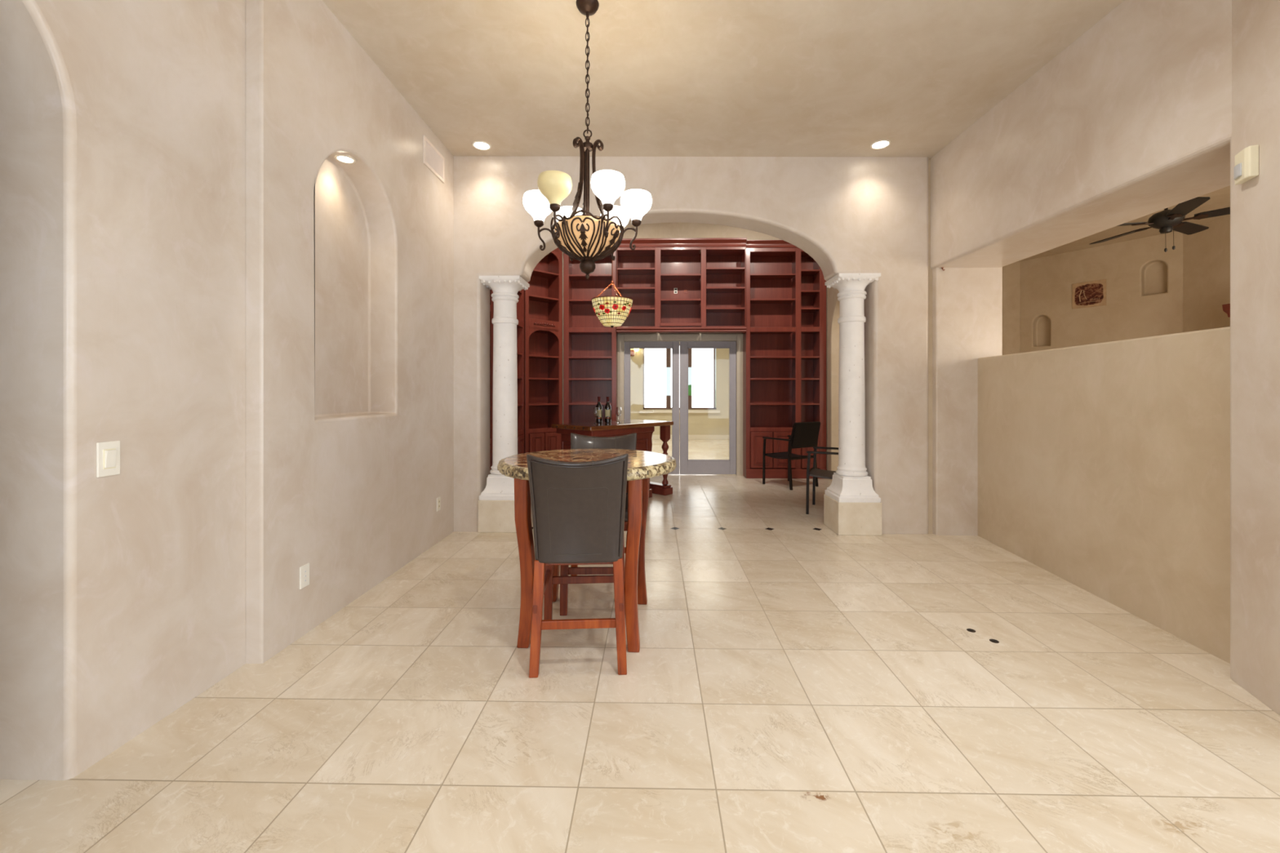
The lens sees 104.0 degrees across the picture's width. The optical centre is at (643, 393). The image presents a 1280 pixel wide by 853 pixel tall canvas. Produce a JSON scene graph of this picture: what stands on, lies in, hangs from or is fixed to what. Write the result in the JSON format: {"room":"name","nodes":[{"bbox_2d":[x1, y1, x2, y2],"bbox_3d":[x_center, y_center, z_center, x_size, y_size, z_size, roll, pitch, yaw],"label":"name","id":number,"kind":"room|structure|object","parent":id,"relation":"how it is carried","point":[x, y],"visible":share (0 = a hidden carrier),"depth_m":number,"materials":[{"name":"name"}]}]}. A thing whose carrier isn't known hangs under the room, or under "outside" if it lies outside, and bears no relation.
{"room":"dining room","nodes":[
{"label":"dining room","id":0,"kind":"room"},
{"bbox_2d":[0,0,245,780],"bbox_3d":[-2.217,-0.556,-0.956,0.445,3.770,6.800,0,0,1],"label":"wall","id":1,"kind":"structure","parent":0,"point":[122,122],"depth_m":1.84,"materials":[{"name":"paint"}]},
{"bbox_2d":[96,440,119,477],"bbox_3d":[-1.931,0.236,1.809,0.017,0.124,0.076,0,0,1],"label":"light switch","id":2,"kind":"object","parent":1,"relation":"attached to","point":[108,453],"visible":1,"depth_m":1.80,"materials":[{"name":"beige plastic"}]},
{"bbox_2d":[245,0,453,663],"bbox_3d":[-2.051,-0.556,3.594,0.455,3.770,2.335,0,0,1],"label":"wall","id":3,"kind":"structure","parent":0,"point":[349,268],"depth_m":3.09,"materials":[{"name":"paint"}]},
{"bbox_2d":[299,563,309,589],"bbox_3d":[-1.836,0.989,2.710,0.010,0.120,0.072,0,0,1],"label":"wall outlet","id":4,"kind":"object","parent":3,"relation":"attached to","point":[304,570],"visible":1,"depth_m":2.70,"materials":[{"name":"beige plastic"}]},
{"bbox_2d":[333,154,356,164],"bbox_3d":[-1.935,-1.530,3.244,0.126,0.026,0.126,0,0,1],"label":"recessed light","id":5,"kind":"object","parent":3,"relation":"in","point":[343,158],"visible":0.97,"depth_m":3.24,"materials":[{"name":"white metal"}]},
{"bbox_2d":[422,134,444,183],"bbox_3d":[-1.804,-2.009,4.309,0.010,0.230,0.400,0,0,1],"label":"air vent","id":6,"kind":"object","parent":3,"relation":"in","point":[433,159],"visible":1,"depth_m":4.29,"materials":[{"name":"metal"}]},
{"bbox_2d":[436,496,440,511],"bbox_3d":[-1.803,0.971,4.399,0.010,0.118,0.072,0,0,1],"label":"wall outlet","id":7,"kind":"object","parent":3,"relation":"attached to","point":[438,499],"visible":1,"depth_m":4.39,"materials":[{"name":"beige plastic"}]},
{"bbox_2d":[0,439,1279,852],"bbox_3d":[2.752,1.369,5.046,13.700,0.120,19.000,0,0,1],"label":"floor","id":8,"kind":"structure","parent":0,"point":[793,684],"depth_m":1.96,"materials":[{"name":"tile"}]},
{"bbox_2d":[478,275,529,533],"bbox_3d":[-1.358,0.099,4.903,0.400,2.420,0.400,0,0,1],"label":"stone column","id":9,"kind":"structure","parent":8,"relation":"on","point":[496,501],"depth_m":4.79,"materials":[{"name":"beige stone"}]},
{"bbox_2d":[489,288,524,474],"bbox_3d":[-1.887,-0.521,6.202,0.382,3.660,2.205,0,0,1],"label":"bookcase","id":10,"kind":"object","parent":8,"relation":"on","point":[520,304],"visible":0.13,"depth_m":7.24,"materials":[{"name":"brown wood"}]},
{"bbox_2d":[524,247,562,453],"bbox_3d":[-1.590,-0.521,7.652,0.650,3.660,0.392,0,0,-44],"label":"bookcase","id":11,"kind":"object","parent":8,"relation":"on","point":[543,300],"visible":0.63,"depth_m":7.78,"materials":[{"name":"brown wood"}]},
{"bbox_2d":[526,453,628,678],"bbox_3d":[-0.317,0.793,2.545,0.465,1.032,0.630,0,0,-3],"label":"counter chair","id":12,"kind":"object","parent":8,"relation":"on","point":[578,508],"visible":1,"depth_m":2.32,"materials":[{"name":"grey leather"}]},
{"bbox_2d":[497,448,676,652],"bbox_3d":[-0.314,0.838,2.862,1.001,0.941,1.001,0,0,4],"label":"pub table","id":13,"kind":"object","parent":8,"relation":"on","point":[642,465],"visible":0.73,"depth_m":2.57,"materials":[{"name":"brown wood"}]},
{"bbox_2d":[563,250,617,423],"bbox_3d":[-0.836,-0.521,7.904,0.822,3.660,0.392,0,0,1],"label":"bookcase","id":14,"kind":"object","parent":8,"relation":"on","point":[589,346],"visible":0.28,"depth_m":8.08,"materials":[{"name":"brown wood"}]},
{"bbox_2d":[560,432,636,615],"bbox_3d":[-0.275,0.793,3.263,0.465,1.032,0.630,0,0,-1],"label":"counter chair","id":15,"kind":"object","parent":8,"relation":"on","point":[628,442],"visible":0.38,"depth_m":3.48,"materials":[{"name":"grey leather"}]},
{"bbox_2d":[551,419,673,497],"bbox_3d":[-0.361,0.836,6.232,0.720,0.947,1.432,0,0,43],"label":"table","id":16,"kind":"object","parent":8,"relation":"on","point":[644,429],"depth_m":6.10,"materials":[{"name":"brown wood"}]},
{"bbox_2d":[593,407,599,423],"bbox_3d":[-0.570,0.264,6.003,0.076,0.195,0.076,0,0,1],"label":"wine glass","id":17,"kind":"object","parent":16,"relation":"on","point":[596,410],"visible":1,"depth_m":5.98,"materials":[{"name":"clear glass"}]},
{"bbox_2d":[593,407,599,417],"bbox_3d":[-0.570,0.225,6.003,0.076,0.117,0.076,0,0,1],"label":"bowl","id":18,"kind":"object","parent":17,"relation":"on","point":[596,410],"depth_m":5.97,"materials":[{"name":"clear glass"}]},
{"bbox_2d":[595,396,602,422],"bbox_3d":[-0.549,0.200,6.142,0.077,0.324,0.077,0,0,1],"label":"wine bottle","id":19,"kind":"object","parent":16,"relation":"on","point":[599,419],"visible":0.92,"depth_m":6.12,"materials":[{"name":"black glass"}]},
{"bbox_2d":[604,396,610,422],"bbox_3d":[-0.443,0.200,6.170,0.077,0.324,0.077,0,0,1],"label":"wine bottle","id":20,"kind":"object","parent":16,"relation":"on","point":[607,407],"visible":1,"depth_m":6.14,"materials":[{"name":"black glass"}]},
{"bbox_2d":[615,407,622,422],"bbox_3d":[-0.308,0.264,6.177,0.076,0.195,0.076,0,0,1],"label":"wine glass","id":21,"kind":"object","parent":16,"relation":"on","point":[618,411],"visible":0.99,"depth_m":6.15,"materials":[{"name":"clear glass"}]},
{"bbox_2d":[615,407,622,416],"bbox_3d":[-0.308,0.225,6.177,0.076,0.117,0.076,0,0,1],"label":"bowl","id":22,"kind":"object","parent":21,"relation":"on","point":[618,411],"depth_m":6.15,"materials":[{"name":"clear glass"}]},
{"bbox_2d":[742,240,826,478],"bbox_3d":[2.199,-0.521,7.844,1.236,3.660,0.392,0,0,1],"label":"bookcase","id":23,"kind":"object","parent":8,"relation":"on","point":[784,337],"visible":0.79,"depth_m":7.92,"materials":[{"name":"brown wood"}]},
{"bbox_2d":[762,421,820,490],"bbox_3d":[2.102,0.850,7.108,0.554,0.918,0.604,0,0,-31],"label":"armchair","id":24,"kind":"object","parent":8,"relation":"on","point":[804,434],"visible":0.96,"depth_m":6.91,"materials":[{"name":"black metal"}]},
{"bbox_2d":[805,446,838,514],"bbox_3d":[2.149,0.850,5.535,0.604,0.918,0.554,0,0,26],"label":"armchair","id":25,"kind":"object","parent":8,"relation":"on","point":[815,473],"visible":0.48,"depth_m":5.46,"materials":[{"name":"black metal"}]},
{"bbox_2d":[823,272,881,535],"bbox_3d":[1.998,0.099,4.806,0.400,2.420,0.400,0,0,1],"label":"stone column","id":26,"kind":"structure","parent":8,"relation":"on","point":[851,505],"depth_m":4.70,"materials":[{"name":"beige stone"}]},
{"bbox_2d":[966,628,975,632],"bbox_3d":[1.808,1.308,2.761,0.043,0.003,0.043,0,0,1],"label":"plug","id":27,"kind":"object","parent":8,"relation":"on","point":[968,629],"visible":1,"depth_m":2.76,"materials":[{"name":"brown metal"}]},
{"bbox_2d":[989,639,999,643],"bbox_3d":[1.852,1.308,2.643,0.043,0.003,0.043,0,0,1],"label":"plug","id":28,"kind":"object","parent":8,"relation":"on","point":[994,641],"visible":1,"depth_m":2.64,"materials":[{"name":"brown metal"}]},
{"bbox_2d":[562,222,781,423],"bbox_3d":[0.463,-0.881,8.162,5.800,4.420,0.180,0,0,1],"label":"wall","id":29,"kind":"structure","parent":0,"point":[657,230],"depth_m":8.07,"materials":[{"name":"beige paint"}]},
{"bbox_2d":[617,333,742,475],"bbox_3d":[0.582,0.178,8.050,2.008,2.262,0.120,0,0,1],"label":"door","id":30,"kind":"structure","parent":29,"relation":"in","point":[734,342],"depth_m":8.02,"materials":[{"name":"grey paint"}]},
{"bbox_2d":[616,237,746,333],"bbox_3d":[0.575,-1.651,7.839,1.987,1.430,0.447,0,0,1],"label":"bookcase","id":31,"kind":"object","parent":29,"relation":"attached to","point":[714,278],"visible":0.91,"depth_m":8.01,"materials":[{"name":"brown wood"}]},
{"bbox_2d":[630,342,728,435],"bbox_3d":[0.788,-0.331,14.387,8.600,3.320,0.200,0,0,1],"label":"wall","id":32,"kind":"structure","parent":0,"point":[699,424],"depth_m":14.27,"materials":[{"name":"beige paint"}]},
{"bbox_2d":[630,348,639,355],"bbox_3d":[-0.336,-1.196,14.205,0.440,0.250,0.210,0,0,1],"label":"wall sconce","id":33,"kind":"object","parent":32,"relation":"attached to","point":[632,352],"visible":0.42,"depth_m":14.28,"materials":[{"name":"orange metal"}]},
{"bbox_2d":[640,343,719,413],"bbox_3d":[1.026,-0.431,14.287,2.280,1.960,0.210,0,0,1],"label":"window","id":34,"kind":"structure","parent":32,"relation":"in","point":[701,362],"depth_m":14.30,"materials":[{"name":"white glass"}]},
{"bbox_2d":[644,348,666,407],"bbox_3d":[0.330,-0.481,14.331,0.627,1.770,0.010,0,0,1],"label":"shade","id":35,"kind":"object","parent":34,"relation":"attached to","point":[655,359],"depth_m":14.33,"materials":[{"name":"white"}]},
{"bbox_2d":[666,348,671,407],"bbox_3d":[0.707,-0.481,14.309,0.128,1.860,0.060,0,0,1],"label":"shutter","id":36,"kind":"object","parent":34,"relation":"attached to","point":[668,350],"depth_m":14.28,"materials":[{"name":"wood"}]},
{"bbox_2d":[671,346,679,407],"bbox_3d":[1.006,-0.481,14.318,0.470,1.770,0.010,0,0,1],"label":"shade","id":37,"kind":"object","parent":34,"relation":"attached to","point":[679,346],"depth_m":14.31,"materials":[{"name":"white"}]},
{"bbox_2d":[688,348,691,407],"bbox_3d":[1.306,-0.481,14.297,0.130,1.860,0.060,0,0,1],"label":"shutter","id":38,"kind":"object","parent":34,"relation":"attached to","point":[689,349],"depth_m":14.27,"materials":[{"name":"wood"}]},
{"bbox_2d":[691,348,713,407],"bbox_3d":[1.684,-0.481,14.304,0.625,1.770,0.010,0,0,1],"label":"shade","id":39,"kind":"object","parent":34,"relation":"attached to","point":[702,359],"depth_m":14.30,"materials":[{"name":"white"}]},
{"bbox_2d":[651,435,728,439],"bbox_3d":[0.786,1.244,14.272,8.200,0.130,0.030,0,0,1],"label":"baseboard","id":40,"kind":"structure","parent":32,"relation":"attached to","point":[654,437],"depth_m":14.24,"materials":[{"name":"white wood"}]},
{"bbox_2d":[322,0,1124,158],"bbox_3d":[1.504,-2.326,0.170,8.200,0.330,9.200,0,0,1],"label":"ceiling","id":41,"kind":"structure","parent":0,"point":[668,77],"depth_m":3.40,"materials":[{"name":"paint"}]},
{"bbox_2d":[471,140,491,150],"bbox_3d":[-1.465,-2.250,4.520,0.168,0.026,0.168,0,0,1],"label":"recessed light","id":42,"kind":"object","parent":41,"relation":"in","point":[482,145],"visible":1,"depth_m":4.52,"materials":[{"name":"white metal"}]},
{"bbox_2d":[522,0,652,279],"bbox_3d":[-0.322,-1.441,2.863,0.664,1.576,0.739,0,0,31],"label":"chandelier","id":43,"kind":"object","parent":41,"relation":"hanging from","point":[586,237],"visible":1,"depth_m":2.78,"materials":[{"name":"aged bronze iron"},{"name":"frosted white glass"},{"name":"amber glass"}]},
{"bbox_2d":[870,139,891,149],"bbox_3d":[2.092,-2.209,4.419,0.168,0.026,0.168,0,0,1],"label":"recessed light","id":44,"kind":"object","parent":41,"relation":"in","point":[882,144],"visible":1,"depth_m":4.41,"materials":[{"name":"white metal"}]},
{"bbox_2d":[453,155,1002,535],"bbox_3d":[0.552,-0.556,4.848,5.510,3.770,0.385,0,0,1],"label":"wall","id":45,"kind":"structure","parent":0,"point":[851,215],"depth_m":4.67,"materials":[{"name":"paint"}]},
{"bbox_2d":[826,280,839,479],"bbox_3d":[3.069,-0.881,6.560,0.525,4.420,3.160,0,0,1],"label":"wall","id":46,"kind":"structure","parent":0,"point":[832,302],"depth_m":7.54,"materials":[{"name":"beige paint"}]},
{"bbox_2d":[1002,261,1020,355],"bbox_3d":[4.799,-0.556,8.666,3.250,3.770,0.280,0,0,1],"label":"wall","id":47,"kind":"structure","parent":0,"point":[1011,272],"depth_m":8.50,"materials":[{"name":"beige paint"}]},
{"bbox_2d":[928,0,1231,533],"bbox_3d":[2.967,-0.556,3.591,0.690,3.770,2.700,0,0,1],"label":"wall","id":48,"kind":"structure","parent":0,"point":[1131,120],"depth_m":3.04,"materials":[{"name":"paint"}]},
{"bbox_2d":[1020,231,1182,352],"bbox_3d":[7.044,-0.556,7.765,0.350,3.770,1.925,0,0,-32],"label":"wall","id":49,"kind":"structure","parent":0,"point":[1144,282],"depth_m":7.52,"materials":[{"name":"beige paint"}]},
{"bbox_2d":[1071,279,1106,309],"bbox_3d":[6.860,-1.528,7.710,0.022,0.395,0.410,0,0,-32],"label":"picture","id":50,"kind":"object","parent":49,"relation":"attached to","point":[1093,293],"visible":1,"depth_m":7.70},
{"bbox_2d":[977,326,1230,663],"bbox_3d":[3.077,0.501,3.439,0.464,1.655,2.400,0,0,1],"label":"wall","id":51,"kind":"structure","parent":0,"point":[1104,468],"depth_m":3.04,"materials":[{"name":"beige paint"}]},
{"bbox_2d":[1018,185,1230,261],"bbox_3d":[5.510,-2.316,5.441,4.400,0.150,6.700,0,0,1],"label":"ceiling","id":52,"kind":"structure","parent":0,"point":[1220,198],"depth_m":6.88,"materials":[{"name":"beige paint"}]},
{"bbox_2d":[1089,196,1230,252],"bbox_3d":[4.689,-1.754,4.534,1.254,0.977,1.241,0,0,1],"label":"ceiling fan","id":53,"kind":"object","parent":52,"relation":"hanging from","point":[1166,220],"visible":0.79,"depth_m":4.45,"materials":[{"name":"brown metal"}]},
{"bbox_2d":[1182,215,1230,332],"bbox_3d":[7.521,-0.556,4.476,0.340,3.770,4.850,0,0,1],"label":"wall","id":54,"kind":"structure","parent":0,"point":[1206,253],"depth_m":6.58,"materials":[{"name":"beige paint"}]},
{"bbox_2d":[1222,303,1230,317],"bbox_3d":[7.092,0.129,5.259,0.510,2.360,1.320,0,0,1],"label":"wall sconce","id":55,"kind":"object","parent":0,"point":[1226,308],"visible":0.03,"depth_m":5.89,"materials":[{"name":"brown wood"}]},
{"bbox_2d":[1230,0,1279,715],"bbox_3d":[5.954,-0.556,1.954,6.972,3.770,0.585,0,0,1],"label":"wall","id":56,"kind":"structure","parent":0,"point":[1255,203],"depth_m":2.14,"materials":[{"name":"paint"}]},
{"bbox_2d":[1233,144,1258,184],"bbox_3d":[2.623,-0.996,2.185,0.040,0.132,0.100,0,0,22],"label":"detector","id":57,"kind":"object","parent":56,"relation":"attached to","point":[1246,168],"visible":1,"depth_m":2.16,"materials":[{"name":"beige plastic"}]},
{"bbox_3d":[0.480,-3.016,6.517,5.900,0.150,3.550,0,0,1],"label":"ceiling","id":58,"kind":"structure","parent":0,"visible":0},
{"bbox_2d":[591,260,633,327],"bbox_3d":[-0.391,-1.878,6.209,0.518,2.122,0.518,0,0,1],"label":"pendant lamp","id":59,"kind":"object","parent":58,"relation":"hanging from","point":[611,311],"visible":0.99,"depth_m":6.05,"materials":[{"name":"beige glass"}]},
{"label":"outside","id":60,"kind":"structure","parent":0,"visible":0},
{"bbox_3d":[0.947,1.559,47.341,60.000,0.100,65.300,0,0,1],"label":"lawn","id":61,"kind":"structure","parent":60,"visible":0},
{"bbox_2d":[688,384,691,395],"bbox_3d":[1.100,0.669,19.740,14.473,2.363,2.625,0,0,1],"label":"hedge","id":62,"kind":"object","parent":61,"relation":"on","point":[690,385],"visible":0.02,"depth_m":18.84,"materials":[{"name":"green plant"}]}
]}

